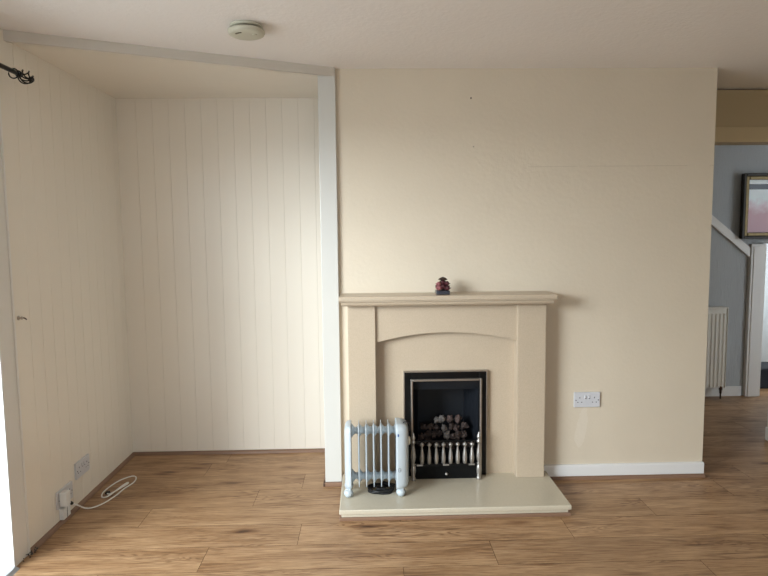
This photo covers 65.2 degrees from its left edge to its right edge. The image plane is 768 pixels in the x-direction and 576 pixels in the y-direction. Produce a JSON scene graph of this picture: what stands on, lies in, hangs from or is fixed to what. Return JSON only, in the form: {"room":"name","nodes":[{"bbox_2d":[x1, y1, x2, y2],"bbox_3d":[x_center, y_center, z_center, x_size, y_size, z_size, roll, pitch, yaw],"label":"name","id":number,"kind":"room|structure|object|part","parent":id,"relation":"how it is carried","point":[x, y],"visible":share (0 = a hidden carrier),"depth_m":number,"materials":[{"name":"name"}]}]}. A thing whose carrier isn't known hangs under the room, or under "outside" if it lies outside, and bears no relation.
{"room":"living room","nodes":[
{"label":"living room","id":0,"kind":"room"},
{"bbox_2d":[0,28,132,547],"bbox_3d":[-1.767,-0.007,3.245,0.280,2.300,1.310,-1,5,-2],"label":"wall","id":1,"kind":"structure","parent":0,"point":[60,138],"depth_m":3.04,"materials":[{"name":"white paint"}]},
{"bbox_2d":[0,567,10,575],"bbox_3d":[-1.702,1.321,1.333,0.276,0.009,2.500,-1,5,-2],"label":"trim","id":2,"kind":"structure","parent":1,"relation":"attached to","point":[3,571],"depth_m":2.56,"materials":[{"name":"white plastic"}]},
{"bbox_2d":[56,481,72,509],"bbox_3d":[-1.601,1.039,3.011,0.015,0.087,0.150,-1,5,-2],"label":"wall socket","id":3,"kind":"object","parent":1,"relation":"attached to","point":[68,486],"visible":0.54,"depth_m":3.00,"materials":[{"name":"white plastic"}]},
{"bbox_2d":[59,490,70,506],"bbox_3d":[-1.577,1.040,2.968,0.036,0.073,0.044,-1,5,-2],"label":"plug","id":4,"kind":"object","parent":3,"relation":"attached to","point":[64,496],"visible":1,"depth_m":2.95,"materials":[{"name":"white plastic"}]},
{"bbox_2d":[59,504,70,519],"bbox_3d":[-1.594,1.118,3.001,0.026,0.058,0.070,-1,5,-2],"label":"box","id":5,"kind":"object","parent":1,"relation":"attached to","point":[64,512],"visible":0.8,"depth_m":2.97,"materials":[{"name":"white plastic"}]},
{"bbox_2d":[74,454,89,479],"bbox_3d":[-1.607,0.952,3.199,0.015,0.087,0.150,-1,5,-2],"label":"wall socket","id":6,"kind":"object","parent":1,"relation":"attached to","point":[82,466],"visible":1,"depth_m":3.18,"materials":[{"name":"white plastic"}]},
{"bbox_2d":[116,98,324,451],"bbox_3d":[-1.002,-0.071,3.868,1.286,2.300,0.100,-1,5,-2],"label":"wall","id":7,"kind":"structure","parent":0,"point":[220,197],"depth_m":3.81,"materials":[{"name":"white wood"}]},
{"bbox_2d":[0,0,767,98],"bbox_3d":[1.361,-1.109,2.097,6.540,0.118,7.900,-1,5,-2],"label":"ceiling","id":8,"kind":"structure","parent":0,"point":[729,36],"depth_m":2.71,"materials":[{"name":"white paint"}]},
{"bbox_2d":[3,30,334,75],"bbox_3d":[-0.943,-1.115,2.887,1.512,0.045,0.024,-3,6,-25],"label":"trim","id":9,"kind":"structure","parent":8,"relation":"attached to","point":[9,36],"depth_m":2.82,"materials":[{"name":"white paint"}]},
{"bbox_2d":[228,20,264,40],"bbox_3d":[-0.582,-1.085,2.537,0.154,0.048,0.154,-1,5,-2],"label":"smoke detector","id":10,"kind":"object","parent":8,"relation":"attached to","point":[247,30],"visible":1,"depth_m":2.49,"materials":[{"name":"beige plastic"}]},
{"bbox_3d":[-0.582,-1.103,2.535,0.136,0.012,0.136,-1,5,-2],"label":"plate","id":11,"kind":"part","parent":10,"relation":"part of","materials":[{"name":"beige plastic"}]},
{"bbox_2d":[13,388,767,575],"bbox_3d":[1.005,1.210,2.284,7.300,0.004,7.935,-1,5,-2],"label":"floor","id":12,"kind":"structure","parent":0,"point":[261,514],"depth_m":2.90,"materials":[{"name":"brown wood"}]},
{"bbox_2d":[3,566,19,575],"bbox_3d":[-1.547,1.315,1.337,0.034,0.010,2.500,-1,5,-2],"label":"threshold","id":13,"kind":"object","parent":12,"relation":"on","point":[12,570],"visible":1,"depth_m":2.55,"materials":[{"name":"metal"}]},
{"bbox_2d":[23,547,37,561],"bbox_3d":[-1.579,1.186,2.686,0.031,0.020,0.125,-1,5,-2],"label":"clump","id":14,"kind":"object","parent":12,"relation":"on","point":[31,552],"visible":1,"depth_m":2.69,"materials":[{"name":"grey"}]},
{"bbox_2d":[70,475,136,508],"bbox_3d":[-1.518,1.100,3.295,0.111,0.082,0.521,0,5,8],"label":"power cable","id":15,"kind":"object","parent":12,"relation":"on","point":[126,483],"visible":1,"depth_m":3.31,"materials":[{"name":"white plastic"}]},
{"bbox_2d":[339,471,571,520],"bbox_3d":[0.351,1.100,3.208,1.158,0.060,0.458,-1,5,-2],"label":"hearth","id":16,"kind":"object","parent":12,"relation":"on","point":[495,495],"visible":0.87,"depth_m":3.06,"materials":[{"name":"beige stone"}]},
{"bbox_2d":[344,418,409,497],"bbox_3d":[-0.037,0.883,3.143,0.354,0.395,0.171,-1,5,-2],"label":"heater","id":17,"kind":"object","parent":16,"relation":"on","point":[400,429],"visible":1,"depth_m":3.10,"materials":[{"name":"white metal"}]},
{"bbox_3d":[0.015,1.030,3.183,0.211,0.094,0.116,-1,5,-2],"label":"power cord","id":18,"kind":"part","parent":17,"relation":"part of","materials":[{"name":"black plastic"}]},
{"bbox_2d":[403,369,486,476],"bbox_3d":[0.340,0.745,3.474,0.466,0.597,0.288,-1,5,-2],"label":"fireplace insert","id":19,"kind":"object","parent":16,"relation":"on","point":[427,394],"visible":0.75,"depth_m":3.39,"materials":[{"name":"black metal"}]},
{"bbox_2d":[424,430,431,438],"bbox_3d":[0.251,0.846,3.443,0.048,0.059,0.049,2,6,27],"label":"coal","id":20,"kind":"object","parent":19,"relation":"in","point":[428,435],"visible":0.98,"depth_m":3.43,"materials":[{"name":"black stone"}]},
{"bbox_2d":[420,422,426,429],"bbox_3d":[0.230,0.797,3.456,0.038,0.046,0.040,-1,5,-7],"label":"coal","id":21,"kind":"object","parent":20,"relation":"on","point":[423,426],"visible":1,"depth_m":3.45,"materials":[{"name":"brown stone"}]},
{"bbox_2d":[427,423,433,429],"bbox_3d":[0.262,0.792,3.450,0.045,0.043,0.042,2,6,30],"label":"coal","id":22,"kind":"object","parent":20,"relation":"on","point":[430,426],"visible":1,"depth_m":3.44,"materials":[{"name":"brown stone"}]},
{"bbox_2d":[430,430,436,438],"bbox_3d":[0.289,0.839,3.434,0.041,0.047,0.042,3,6,35],"label":"coal","id":23,"kind":"object","parent":19,"relation":"in","point":[434,433],"visible":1,"depth_m":3.42,"materials":[{"name":"black stone"}]},
{"bbox_2d":[413,381,478,389],"bbox_3d":[0.344,0.540,3.354,0.370,0.059,0.038,-1,5,-2],"label":"hood","id":24,"kind":"object","parent":19,"relation":"attached to","point":[426,385],"depth_m":3.35,"materials":[{"name":"black metal"}]},
{"bbox_2d":[443,430,449,438],"bbox_3d":[0.358,0.843,3.444,0.044,0.050,0.044,-4,6,-36],"label":"coal","id":25,"kind":"object","parent":19,"relation":"in","point":[446,435],"visible":1,"depth_m":3.43,"materials":[{"name":"grey stone"}]},
{"bbox_2d":[441,424,447,430],"bbox_3d":[0.351,0.807,3.464,0.045,0.044,0.046,-4,6,-35],"label":"coal","id":26,"kind":"object","parent":25,"relation":"on","point":[444,427],"visible":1,"depth_m":3.45,"materials":[{"name":"grey stone"}]},
{"bbox_2d":[438,415,445,422],"bbox_3d":[0.334,0.755,3.464,0.040,0.049,0.046,2,6,30],"label":"coal","id":27,"kind":"object","parent":26,"relation":"on","point":[442,418],"visible":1,"depth_m":3.46,"materials":[{"name":"grey stone"}]},
{"bbox_2d":[449,423,454,430],"bbox_3d":[0.393,0.798,3.453,0.036,0.047,0.046,2,6,30],"label":"coal","id":28,"kind":"object","parent":19,"relation":"in","point":[451,425],"visible":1,"depth_m":3.44,"materials":[{"name":"grey stone"}]},
{"bbox_2d":[446,415,453,422],"bbox_3d":[0.381,0.757,3.473,0.046,0.052,0.047,-1,5,-8],"label":"coal","id":29,"kind":"object","parent":28,"relation":"on","point":[450,418],"visible":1,"depth_m":3.46,"materials":[{"name":"grey stone"}]},
{"bbox_2d":[460,421,468,429],"bbox_3d":[0.459,0.793,3.452,0.052,0.047,0.060,-3,6,-22],"label":"coal","id":30,"kind":"object","parent":19,"relation":"in","point":[463,424],"visible":1,"depth_m":3.44,"materials":[{"name":"grey stone"}]},
{"label":"coal","id":31,"kind":"object","parent":19,"relation":"on","visible":0},
{"bbox_2d":[450,433,455,439],"bbox_3d":[0.392,0.848,3.431,0.034,0.044,0.044,-4,5,-33],"label":"coal","id":32,"kind":"object","parent":31,"relation":"on","point":[452,436],"visible":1,"depth_m":3.42,"materials":[{"name":"grey stone"}]},
{"label":"coal","id":33,"kind":"object","parent":19,"relation":"on","visible":0},
{"bbox_2d":[454,430,461,437],"bbox_3d":[0.425,0.839,3.433,0.044,0.049,0.038,-5,7,-42],"label":"coal","id":34,"kind":"object","parent":33,"relation":"on","point":[458,434],"visible":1,"depth_m":3.43,"materials":[{"name":"stone"}]},
{"bbox_2d":[453,424,459,431],"bbox_3d":[0.414,0.804,3.452,0.042,0.044,0.043,4,7,43],"label":"coal","id":35,"kind":"object","parent":34,"relation":"on","point":[456,427],"visible":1,"depth_m":3.44,"materials":[{"name":"grey stone"}]},
{"bbox_2d":[454,414,462,423],"bbox_3d":[0.428,0.752,3.460,0.042,0.053,0.054,4,7,42],"label":"coal","id":36,"kind":"object","parent":35,"relation":"on","point":[457,418],"visible":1,"depth_m":3.44,"materials":[{"name":"grey stone"}]},
{"label":"coal","id":37,"kind":"object","parent":19,"relation":"on","visible":0},
{"bbox_2d":[436,430,442,436],"bbox_3d":[0.311,0.834,3.442,0.048,0.044,0.042,-4,6,-34],"label":"coal","id":38,"kind":"object","parent":37,"relation":"on","point":[439,432],"visible":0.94,"depth_m":3.43,"materials":[{"name":"black stone"}]},
{"label":"coal","id":39,"kind":"object","parent":38,"relation":"on","visible":0},
{"bbox_2d":[434,416,438,423],"bbox_3d":[0.307,0.765,3.472,0.041,0.043,0.038,0,5,6],"label":"coal","id":40,"kind":"object","parent":39,"relation":"on","point":[436,418],"visible":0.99,"depth_m":3.47,"materials":[{"name":"grey stone"}]},
{"label":"coal","id":41,"kind":"object","parent":19,"relation":"on","visible":0},
{"bbox_2d":[418,433,424,439],"bbox_3d":[0.213,0.849,3.431,0.044,0.049,0.034,2,6,24],"label":"coal","id":42,"kind":"object","parent":41,"relation":"on","point":[421,436],"visible":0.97,"depth_m":3.42,"materials":[{"name":"black stone"}]},
{"bbox_2d":[411,432,481,480],"bbox_3d":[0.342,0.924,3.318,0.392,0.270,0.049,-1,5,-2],"label":"grate","id":43,"kind":"object","parent":16,"relation":"on","point":[443,469],"visible":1,"depth_m":3.31,"materials":[{"name":"silver metal"}]},
{"bbox_3d":[0.162,0.927,3.303,0.030,0.270,0.030,-1,5,-2],"label":"post","id":44,"kind":"part","parent":43,"relation":"part of","materials":[{"name":"grey metal"}]},
{"bbox_3d":[0.342,0.910,3.317,0.374,0.142,0.020,-1,5,-2],"label":"rail","id":45,"kind":"part","parent":43,"relation":"part of","materials":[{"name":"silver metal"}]},
{"bbox_3d":[0.523,0.923,3.313,0.030,0.270,0.030,-1,5,-2],"label":"post","id":46,"kind":"part","parent":43,"relation":"part of","materials":[{"name":"grey metal"}]},
{"bbox_2d":[339,291,557,480],"bbox_3d":[0.343,0.545,3.291,1.153,1.031,0.194,-1,5,-2],"label":"fireplace surround","id":47,"kind":"object","parent":16,"relation":"on","point":[503,333],"visible":0.91,"depth_m":3.29,"materials":[{"name":"beige stone"}]},
{"bbox_2d":[435,277,450,294],"bbox_3d":[0.316,-0.013,3.221,0.083,0.093,0.081,-1,5,-2],"label":"flower ornament","id":48,"kind":"object","parent":47,"relation":"on","point":[442,287],"visible":1,"depth_m":3.19,"materials":[{"name":"stone"}]},
{"bbox_3d":[0.341,0.564,3.372,0.773,0.978,0.036,-1,5,-2],"label":"panel","id":49,"kind":"part","parent":47,"relation":"part of","materials":[{"name":"beige stone"}]},
{"bbox_3d":[0.335,0.071,3.254,1.128,0.024,0.180,-1,5,-2],"label":"cornice","id":50,"kind":"part","parent":47,"relation":"part of","materials":[{"name":"beige stone"}]},
{"bbox_2d":[339,291,557,301],"bbox_3d":[0.338,0.045,3.245,1.153,0.028,0.194,-1,5,-2],"label":"mantel shelf","id":51,"kind":"object","parent":47,"relation":"attached to","point":[495,296],"depth_m":3.16,"materials":[{"name":"beige stone"}]},
{"bbox_2d":[742,244,766,396],"bbox_3d":[3.138,0.274,5.134,0.129,1.299,0.141,-1,5,-2],"label":"post","id":52,"kind":"object","parent":12,"relation":"on","point":[754,302],"visible":0.86,"depth_m":5.07,"materials":[{"name":"grey paint"}]},
{"bbox_2d":[760,362,767,388],"bbox_3d":[3.752,0.792,5.511,0.825,0.185,0.280,-1,5,-2],"label":"stair step","id":53,"kind":"structure","parent":12,"relation":"on","point":[764,365],"depth_m":5.36,"materials":[{"name":"carpet"}]},
{"bbox_2d":[335,68,717,477],"bbox_3d":[0.741,-0.070,3.656,2.162,2.300,0.620,-1,5,-2],"label":"wall","id":54,"kind":"structure","parent":0,"point":[592,188],"depth_m":3.32,"materials":[{"name":"beige paint"}]},
{"bbox_2d":[30,448,341,552],"bbox_3d":[-0.925,1.122,3.321,1.380,0.022,1.210,-1,5,-2],"label":"trim","id":55,"kind":"structure","parent":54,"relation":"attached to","point":[40,542],"depth_m":3.88,"materials":[{"name":"brown wood"}]},
{"bbox_2d":[318,76,341,481],"bbox_3d":[-0.303,-0.062,3.564,0.093,2.278,0.545,-1,5,-2],"label":"trim","id":56,"kind":"structure","parent":54,"relation":"attached to","point":[326,91],"depth_m":3.29,"materials":[{"name":"white paint"}]},
{"bbox_2d":[573,392,599,406],"bbox_3d":[1.153,0.634,3.412,0.150,0.087,0.015,-1,5,-2],"label":"wall socket","id":57,"kind":"object","parent":54,"relation":"attached to","point":[581,399],"visible":1,"depth_m":3.41,"materials":[{"name":"white plastic"}]},
{"bbox_2d":[544,461,703,476],"bbox_3d":[1.370,1.041,3.453,0.944,0.064,0.020,-1,5,-2],"label":"baseboard","id":58,"kind":"structure","parent":54,"relation":"attached to","point":[694,467],"depth_m":3.44,"materials":[{"name":"white paint"}]},
{"bbox_2d":[550,473,704,480],"bbox_3d":[1.390,1.086,3.456,0.924,0.022,0.017,-1,5,-2],"label":"trim","id":59,"kind":"structure","parent":54,"relation":"attached to","point":[651,476],"depth_m":3.45,"materials":[{"name":"brown wood"}]},
{"bbox_2d":[708,145,767,394],"bbox_3d":[3.084,-0.271,5.596,2.930,2.300,1.080,-1,5,-2],"label":"wall","id":60,"kind":"structure","parent":0,"point":[728,276],"depth_m":5.05,"materials":[{"name":"paint"}]},
{"bbox_2d":[705,306,728,398],"bbox_3d":[2.468,0.548,5.058,0.796,0.780,0.105,-1,5,-2],"label":"radiator","id":61,"kind":"object","parent":60,"relation":"attached to","point":[717,329],"visible":0.3,"depth_m":5.02,"materials":[{"name":"white metal"}]},
{"bbox_2d":[708,306,728,308],"bbox_3d":[2.465,0.168,5.006,0.796,0.014,0.070,-1,5,-2],"label":"grille","id":62,"kind":"object","parent":61,"relation":"attached to","point":[709,307],"depth_m":4.98,"materials":[{"name":"white metal"}]},
{"bbox_3d":[2.863,0.502,5.049,0.005,0.675,0.067,-1,5,-2],"label":"panel","id":63,"kind":"part","parent":61,"relation":"part of","materials":[{"name":"beige paint"}]},
{"bbox_2d":[705,386,740,395],"bbox_3d":[2.403,0.891,5.133,1.315,0.085,0.015,-1,5,-2],"label":"baseboard","id":64,"kind":"structure","parent":60,"relation":"attached to","point":[728,390],"depth_m":5.14,"materials":[{"name":"grey paint"}]},
{"bbox_2d":[711,215,749,256],"bbox_3d":[2.763,-0.540,5.007,0.604,0.577,0.025,-1,5,-2],"label":"stair stringer","id":65,"kind":"object","parent":60,"relation":"attached to","point":[716,223],"visible":0.56,"depth_m":5.01,"materials":[{"name":"grey paint"}]},
{"bbox_2d":[739,173,767,238],"bbox_3d":[3.219,-0.680,4.985,0.522,0.537,0.070,-1,5,-2],"label":"framed picture","id":66,"kind":"object","parent":60,"relation":"attached to","point":[754,186],"visible":1,"depth_m":4.97,"materials":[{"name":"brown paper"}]},
{"bbox_2d":[747,180,767,232],"bbox_3d":[3.219,-0.680,4.987,0.422,0.437,0.005,-1,5,-2],"label":"print","id":67,"kind":"object","parent":66,"relation":"attached to","point":[757,190],"depth_m":4.98},
{"bbox_2d":[715,90,767,126],"bbox_3d":[2.165,-1.130,3.815,0.820,0.228,0.100,-1,5,-2],"label":"wall header","id":68,"kind":"structure","parent":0,"point":[734,108],"depth_m":3.77,"materials":[{"name":"beige paint"}]},
{"bbox_2d":[715,127,767,144],"bbox_3d":[2.192,-0.969,3.830,0.770,0.096,0.130,-1,5,-2],"label":"trim","id":69,"kind":"structure","parent":68,"relation":"attached to","point":[723,135],"depth_m":3.77,"materials":[{"name":"beige paint"}]},
{"bbox_3d":[3.040,-0.118,3.931,0.910,2.300,0.100,-1,5,-2],"label":"wall","id":70,"kind":"structure","parent":0,"visible":0},
{"bbox_2d":[765,427,767,440],"bbox_3d":[2.995,0.984,4.023,0.822,0.090,0.115,-1,5,-2],"label":"baseboard","id":71,"kind":"structure","parent":70,"relation":"attached to","point":[766,429],"depth_m":4.05,"materials":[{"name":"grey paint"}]},
{"bbox_3d":[-1.688,0.254,0.385,0.280,2.300,4.215,-1,5,-2],"label":"wall","id":72,"kind":"structure","parent":0,"visible":0},
{"bbox_2d":[0,345,15,567],"bbox_3d":[-1.743,0.163,2.488,0.285,2.100,0.009,-1,5,-2],"label":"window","id":73,"kind":"structure","parent":72,"relation":"attached to","point":[7,550],"depth_m":2.56,"materials":[{"name":"white paint"}]},
{"bbox_2d":[0,99,30,565],"bbox_3d":[-1.743,0.058,2.538,0.289,2.300,0.110,-1,5,-2],"label":"trim","id":74,"kind":"structure","parent":72,"relation":"attached to","point":[8,341],"depth_m":2.58,"materials":[{"name":"grey paint"}]},
{"bbox_2d":[0,63,33,83],"bbox_3d":[-1.530,-0.786,1.318,0.112,0.072,2.652,-1,5,-2],"label":"pole","id":75,"kind":"object","parent":72,"relation":"attached to","point":[18,74],"visible":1,"depth_m":2.52,"materials":[{"name":"black metal"}]},
{"label":"coal","id":76,"kind":"object","parent":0,"visible":0},
{"bbox_2d":[461,430,466,438],"bbox_3d":[0.458,0.841,3.443,0.041,0.049,0.047,-4,6,-30],"label":"coal","id":77,"kind":"object","parent":76,"relation":"on","point":[464,433],"visible":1,"depth_m":3.43,"materials":[{"name":"grey stone"}]}
]}

